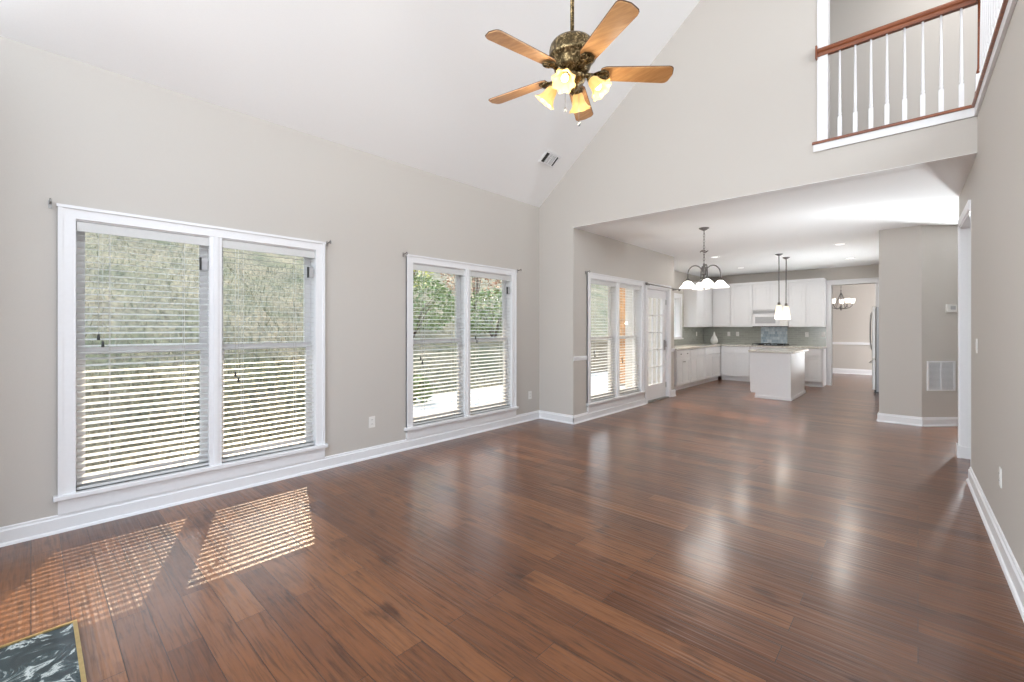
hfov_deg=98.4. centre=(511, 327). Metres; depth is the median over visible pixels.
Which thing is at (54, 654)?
hearth
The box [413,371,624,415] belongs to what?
patio
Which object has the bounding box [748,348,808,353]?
island countertop
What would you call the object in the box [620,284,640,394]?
window blind
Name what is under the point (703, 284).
chandelier
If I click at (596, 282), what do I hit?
window blind
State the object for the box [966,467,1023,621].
baseboard
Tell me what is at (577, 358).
trim
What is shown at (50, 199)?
curtain bracket
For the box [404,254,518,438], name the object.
window
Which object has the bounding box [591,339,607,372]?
wall
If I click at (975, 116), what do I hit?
floor
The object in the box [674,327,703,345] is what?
backsplash
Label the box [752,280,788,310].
upper cabinet
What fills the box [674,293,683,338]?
window
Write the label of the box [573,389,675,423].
baseboard
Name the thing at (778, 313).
pendant lamp
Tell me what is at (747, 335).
backsplash
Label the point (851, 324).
wall
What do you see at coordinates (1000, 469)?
wall outlet
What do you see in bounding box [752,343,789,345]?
cooktop
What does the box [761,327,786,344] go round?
backsplash
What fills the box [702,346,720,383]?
base cabinet
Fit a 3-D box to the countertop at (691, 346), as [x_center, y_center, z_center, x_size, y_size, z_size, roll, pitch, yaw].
[5.240,0.453,10.140,2.830,0.040,3.505,0,0,43]
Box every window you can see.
[53,203,327,514]
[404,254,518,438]
[586,272,645,411]
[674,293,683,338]
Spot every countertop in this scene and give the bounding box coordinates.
[674,343,826,349]
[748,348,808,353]
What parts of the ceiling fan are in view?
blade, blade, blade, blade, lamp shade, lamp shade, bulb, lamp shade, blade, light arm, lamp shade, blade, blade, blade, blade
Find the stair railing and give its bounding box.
[815,0,1002,135]
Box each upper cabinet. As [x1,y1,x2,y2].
[684,282,711,326]
[713,284,730,326]
[730,282,753,326]
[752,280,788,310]
[788,278,825,326]
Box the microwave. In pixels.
[753,310,788,326]
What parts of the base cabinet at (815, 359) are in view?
drawer, door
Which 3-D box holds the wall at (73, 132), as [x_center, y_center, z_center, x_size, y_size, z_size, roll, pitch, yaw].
[-1.524,-0.230,4.652,0.160,3.160,5.790,0,0,43]
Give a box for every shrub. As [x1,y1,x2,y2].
[413,270,433,288]
[413,272,453,337]
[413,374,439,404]
[441,273,501,309]
[470,286,501,341]
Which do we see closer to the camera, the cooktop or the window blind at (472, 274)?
the window blind at (472, 274)
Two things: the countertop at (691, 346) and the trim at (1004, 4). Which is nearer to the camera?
the trim at (1004, 4)
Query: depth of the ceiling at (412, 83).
4.00 m
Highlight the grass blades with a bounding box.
[85,233,500,472]
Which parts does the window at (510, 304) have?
sash, sash, sill, sash, sash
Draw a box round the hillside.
[85,232,606,472]
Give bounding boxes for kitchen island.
[748,348,808,400]
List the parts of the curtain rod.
rod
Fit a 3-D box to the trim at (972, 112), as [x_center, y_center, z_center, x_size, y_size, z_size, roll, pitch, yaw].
[1.436,-1.746,1.784,1.104,0.068,5.790,0,0,42]
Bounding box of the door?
[644,282,670,403]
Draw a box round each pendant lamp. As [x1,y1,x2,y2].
[774,253,783,318]
[782,257,789,319]
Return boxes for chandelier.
[679,227,729,289]
[832,287,854,309]
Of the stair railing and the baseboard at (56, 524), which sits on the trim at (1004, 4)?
the stair railing
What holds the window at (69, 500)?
in the wall at (73, 132)
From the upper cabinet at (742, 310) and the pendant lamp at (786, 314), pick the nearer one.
the pendant lamp at (786, 314)
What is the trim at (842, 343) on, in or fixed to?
attached to the wall at (851, 324)
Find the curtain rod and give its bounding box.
[645,282,680,290]
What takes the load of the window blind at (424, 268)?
attached to the window at (510, 304)
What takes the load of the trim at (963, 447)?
attached to the wall at (994, 183)
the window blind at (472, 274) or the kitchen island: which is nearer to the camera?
the window blind at (472, 274)
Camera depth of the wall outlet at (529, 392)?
6.47 m
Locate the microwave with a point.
(762, 318)
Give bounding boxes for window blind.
[76,221,208,489]
[222,240,314,461]
[413,264,464,424]
[470,271,510,413]
[591,279,615,401]
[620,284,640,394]
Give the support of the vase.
on the countertop at (691, 346)
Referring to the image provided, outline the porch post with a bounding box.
[620,288,624,385]
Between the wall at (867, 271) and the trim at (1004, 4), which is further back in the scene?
the wall at (867, 271)
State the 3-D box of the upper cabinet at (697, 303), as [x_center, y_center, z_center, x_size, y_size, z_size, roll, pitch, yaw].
[4.897,-0.593,11.578,0.368,1.135,1.120,0,0,43]
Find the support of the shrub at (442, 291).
on the hillside
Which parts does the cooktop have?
glass plate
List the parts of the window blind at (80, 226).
pull cord, rail, ladder cord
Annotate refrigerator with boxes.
[869,306,878,392]
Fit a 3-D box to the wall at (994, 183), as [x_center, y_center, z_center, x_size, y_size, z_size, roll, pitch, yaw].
[2.417,-0.180,1.976,0.110,3.060,7.383,0,0,42]
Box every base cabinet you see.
[674,349,689,390]
[687,348,704,386]
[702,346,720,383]
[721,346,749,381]
[750,347,770,360]
[801,348,825,386]
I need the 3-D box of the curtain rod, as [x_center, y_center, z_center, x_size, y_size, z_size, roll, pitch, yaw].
[2.835,-0.770,8.300,0.094,0.074,1.490,0,0,43]
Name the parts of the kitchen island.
door, panel, molding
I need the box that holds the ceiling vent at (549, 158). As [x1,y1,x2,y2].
[538,150,560,167]
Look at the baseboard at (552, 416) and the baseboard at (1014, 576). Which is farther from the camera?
the baseboard at (552, 416)
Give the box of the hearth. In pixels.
[0,619,86,681]
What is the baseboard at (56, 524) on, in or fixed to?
attached to the wall at (73, 132)
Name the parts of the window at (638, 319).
sash, sash, sill, sash, sash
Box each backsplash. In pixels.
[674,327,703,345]
[704,327,825,345]
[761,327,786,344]
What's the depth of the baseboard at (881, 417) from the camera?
6.10 m
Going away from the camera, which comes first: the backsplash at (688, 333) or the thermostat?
the thermostat
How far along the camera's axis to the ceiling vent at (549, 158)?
5.91 m
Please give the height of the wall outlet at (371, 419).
0.116 m
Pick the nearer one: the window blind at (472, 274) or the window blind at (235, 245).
the window blind at (235, 245)
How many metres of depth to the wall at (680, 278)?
11.26 m
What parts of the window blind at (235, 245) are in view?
pull cord, pull cord, rail, ladder cord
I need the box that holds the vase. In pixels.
[710,332,717,343]
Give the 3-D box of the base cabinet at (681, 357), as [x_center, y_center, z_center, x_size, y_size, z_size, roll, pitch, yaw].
[3.543,0.911,9.883,0.648,0.876,0.748,0,0,43]
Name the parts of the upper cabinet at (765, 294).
door, crown, door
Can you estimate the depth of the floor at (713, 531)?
2.51 m
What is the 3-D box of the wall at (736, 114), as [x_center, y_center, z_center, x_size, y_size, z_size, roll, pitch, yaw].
[2.104,-1.410,5.169,4.805,5.520,0.120,0,0,43]
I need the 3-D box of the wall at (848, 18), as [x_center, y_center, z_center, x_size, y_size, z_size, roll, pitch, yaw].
[2.012,-2.975,2.375,6.350,2.390,7.220,0,0,43]
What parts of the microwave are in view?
door, control panel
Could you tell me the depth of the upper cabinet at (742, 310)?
11.40 m
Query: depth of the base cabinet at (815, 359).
10.16 m
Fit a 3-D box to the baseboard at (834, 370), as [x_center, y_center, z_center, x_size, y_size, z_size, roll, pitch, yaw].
[10.109,1.275,12.853,7.500,0.150,0.032,0,0,43]
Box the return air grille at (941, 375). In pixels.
[927,361,955,390]
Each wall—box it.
[0,36,538,526]
[539,0,976,415]
[578,229,673,413]
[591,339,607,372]
[674,271,702,339]
[709,264,878,376]
[830,0,977,137]
[832,283,874,369]
[959,0,1023,574]
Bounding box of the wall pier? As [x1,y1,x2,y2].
[879,225,957,416]
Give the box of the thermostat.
[946,304,956,312]
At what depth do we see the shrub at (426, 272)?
14.88 m
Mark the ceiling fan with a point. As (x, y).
(572, 54)
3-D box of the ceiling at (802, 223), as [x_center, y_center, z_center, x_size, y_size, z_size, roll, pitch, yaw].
[5.827,-1.465,8.192,7.700,0.100,12.950,0,0,43]
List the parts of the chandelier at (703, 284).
lamp shade, arm, lamp shade, arm, lamp shade, arm, lamp shade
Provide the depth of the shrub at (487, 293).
14.02 m
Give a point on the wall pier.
(918, 265)
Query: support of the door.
in the wall at (599, 254)
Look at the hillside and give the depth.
7.11 m
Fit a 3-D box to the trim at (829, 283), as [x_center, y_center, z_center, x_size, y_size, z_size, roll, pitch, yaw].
[7.864,0.113,10.194,1.020,2.475,0.195,0,0,43]
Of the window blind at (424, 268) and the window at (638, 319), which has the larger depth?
the window at (638, 319)
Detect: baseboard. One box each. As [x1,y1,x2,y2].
[0,410,539,546]
[539,410,573,423]
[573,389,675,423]
[832,368,871,374]
[876,412,957,426]
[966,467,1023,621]
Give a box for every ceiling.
[0,0,699,206]
[573,152,976,276]
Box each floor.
[0,373,1023,681]
[828,116,975,149]
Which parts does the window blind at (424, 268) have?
ladder cord, rail, ladder cord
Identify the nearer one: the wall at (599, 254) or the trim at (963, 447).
the trim at (963, 447)
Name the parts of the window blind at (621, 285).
rail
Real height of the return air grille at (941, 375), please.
0.410 m
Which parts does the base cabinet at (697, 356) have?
drawer, door, drawer, door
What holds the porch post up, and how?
on the patio
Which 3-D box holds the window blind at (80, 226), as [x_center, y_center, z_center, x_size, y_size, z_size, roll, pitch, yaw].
[-2.703,0.190,3.287,0.072,1.823,0.769,0,0,43]
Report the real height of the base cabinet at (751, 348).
0.876 m
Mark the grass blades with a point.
(124, 243)
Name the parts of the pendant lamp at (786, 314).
lamp shade, rod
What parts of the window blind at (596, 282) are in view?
rail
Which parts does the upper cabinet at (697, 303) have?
door, door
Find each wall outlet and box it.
[369,416,374,427]
[528,391,531,398]
[999,466,1001,487]
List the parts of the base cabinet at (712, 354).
drawer, door, drawer, door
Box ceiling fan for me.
[485,0,673,125]
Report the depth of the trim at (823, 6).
4.26 m
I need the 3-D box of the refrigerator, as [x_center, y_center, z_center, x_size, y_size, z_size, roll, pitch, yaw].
[8.046,0.450,9.311,0.806,1.800,0.800,0,0,43]
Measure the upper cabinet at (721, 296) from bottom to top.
1.135 m
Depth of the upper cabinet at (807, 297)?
10.44 m
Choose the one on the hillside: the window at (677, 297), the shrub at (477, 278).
the shrub at (477, 278)
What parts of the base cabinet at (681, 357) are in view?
drawer, door, drawer, door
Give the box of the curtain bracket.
[48,198,51,207]
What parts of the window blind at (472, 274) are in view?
rail, ladder cord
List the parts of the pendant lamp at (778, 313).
rod, lamp shade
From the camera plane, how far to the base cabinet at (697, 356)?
10.29 m
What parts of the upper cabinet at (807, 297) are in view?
door, crown, door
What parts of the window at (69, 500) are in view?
sash, sash, sill, sash, sash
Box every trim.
[573,348,674,360]
[812,0,1015,144]
[813,0,1016,151]
[817,0,829,140]
[826,277,878,384]
[832,342,871,344]
[956,200,970,458]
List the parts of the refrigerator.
handle, freezer drawer, door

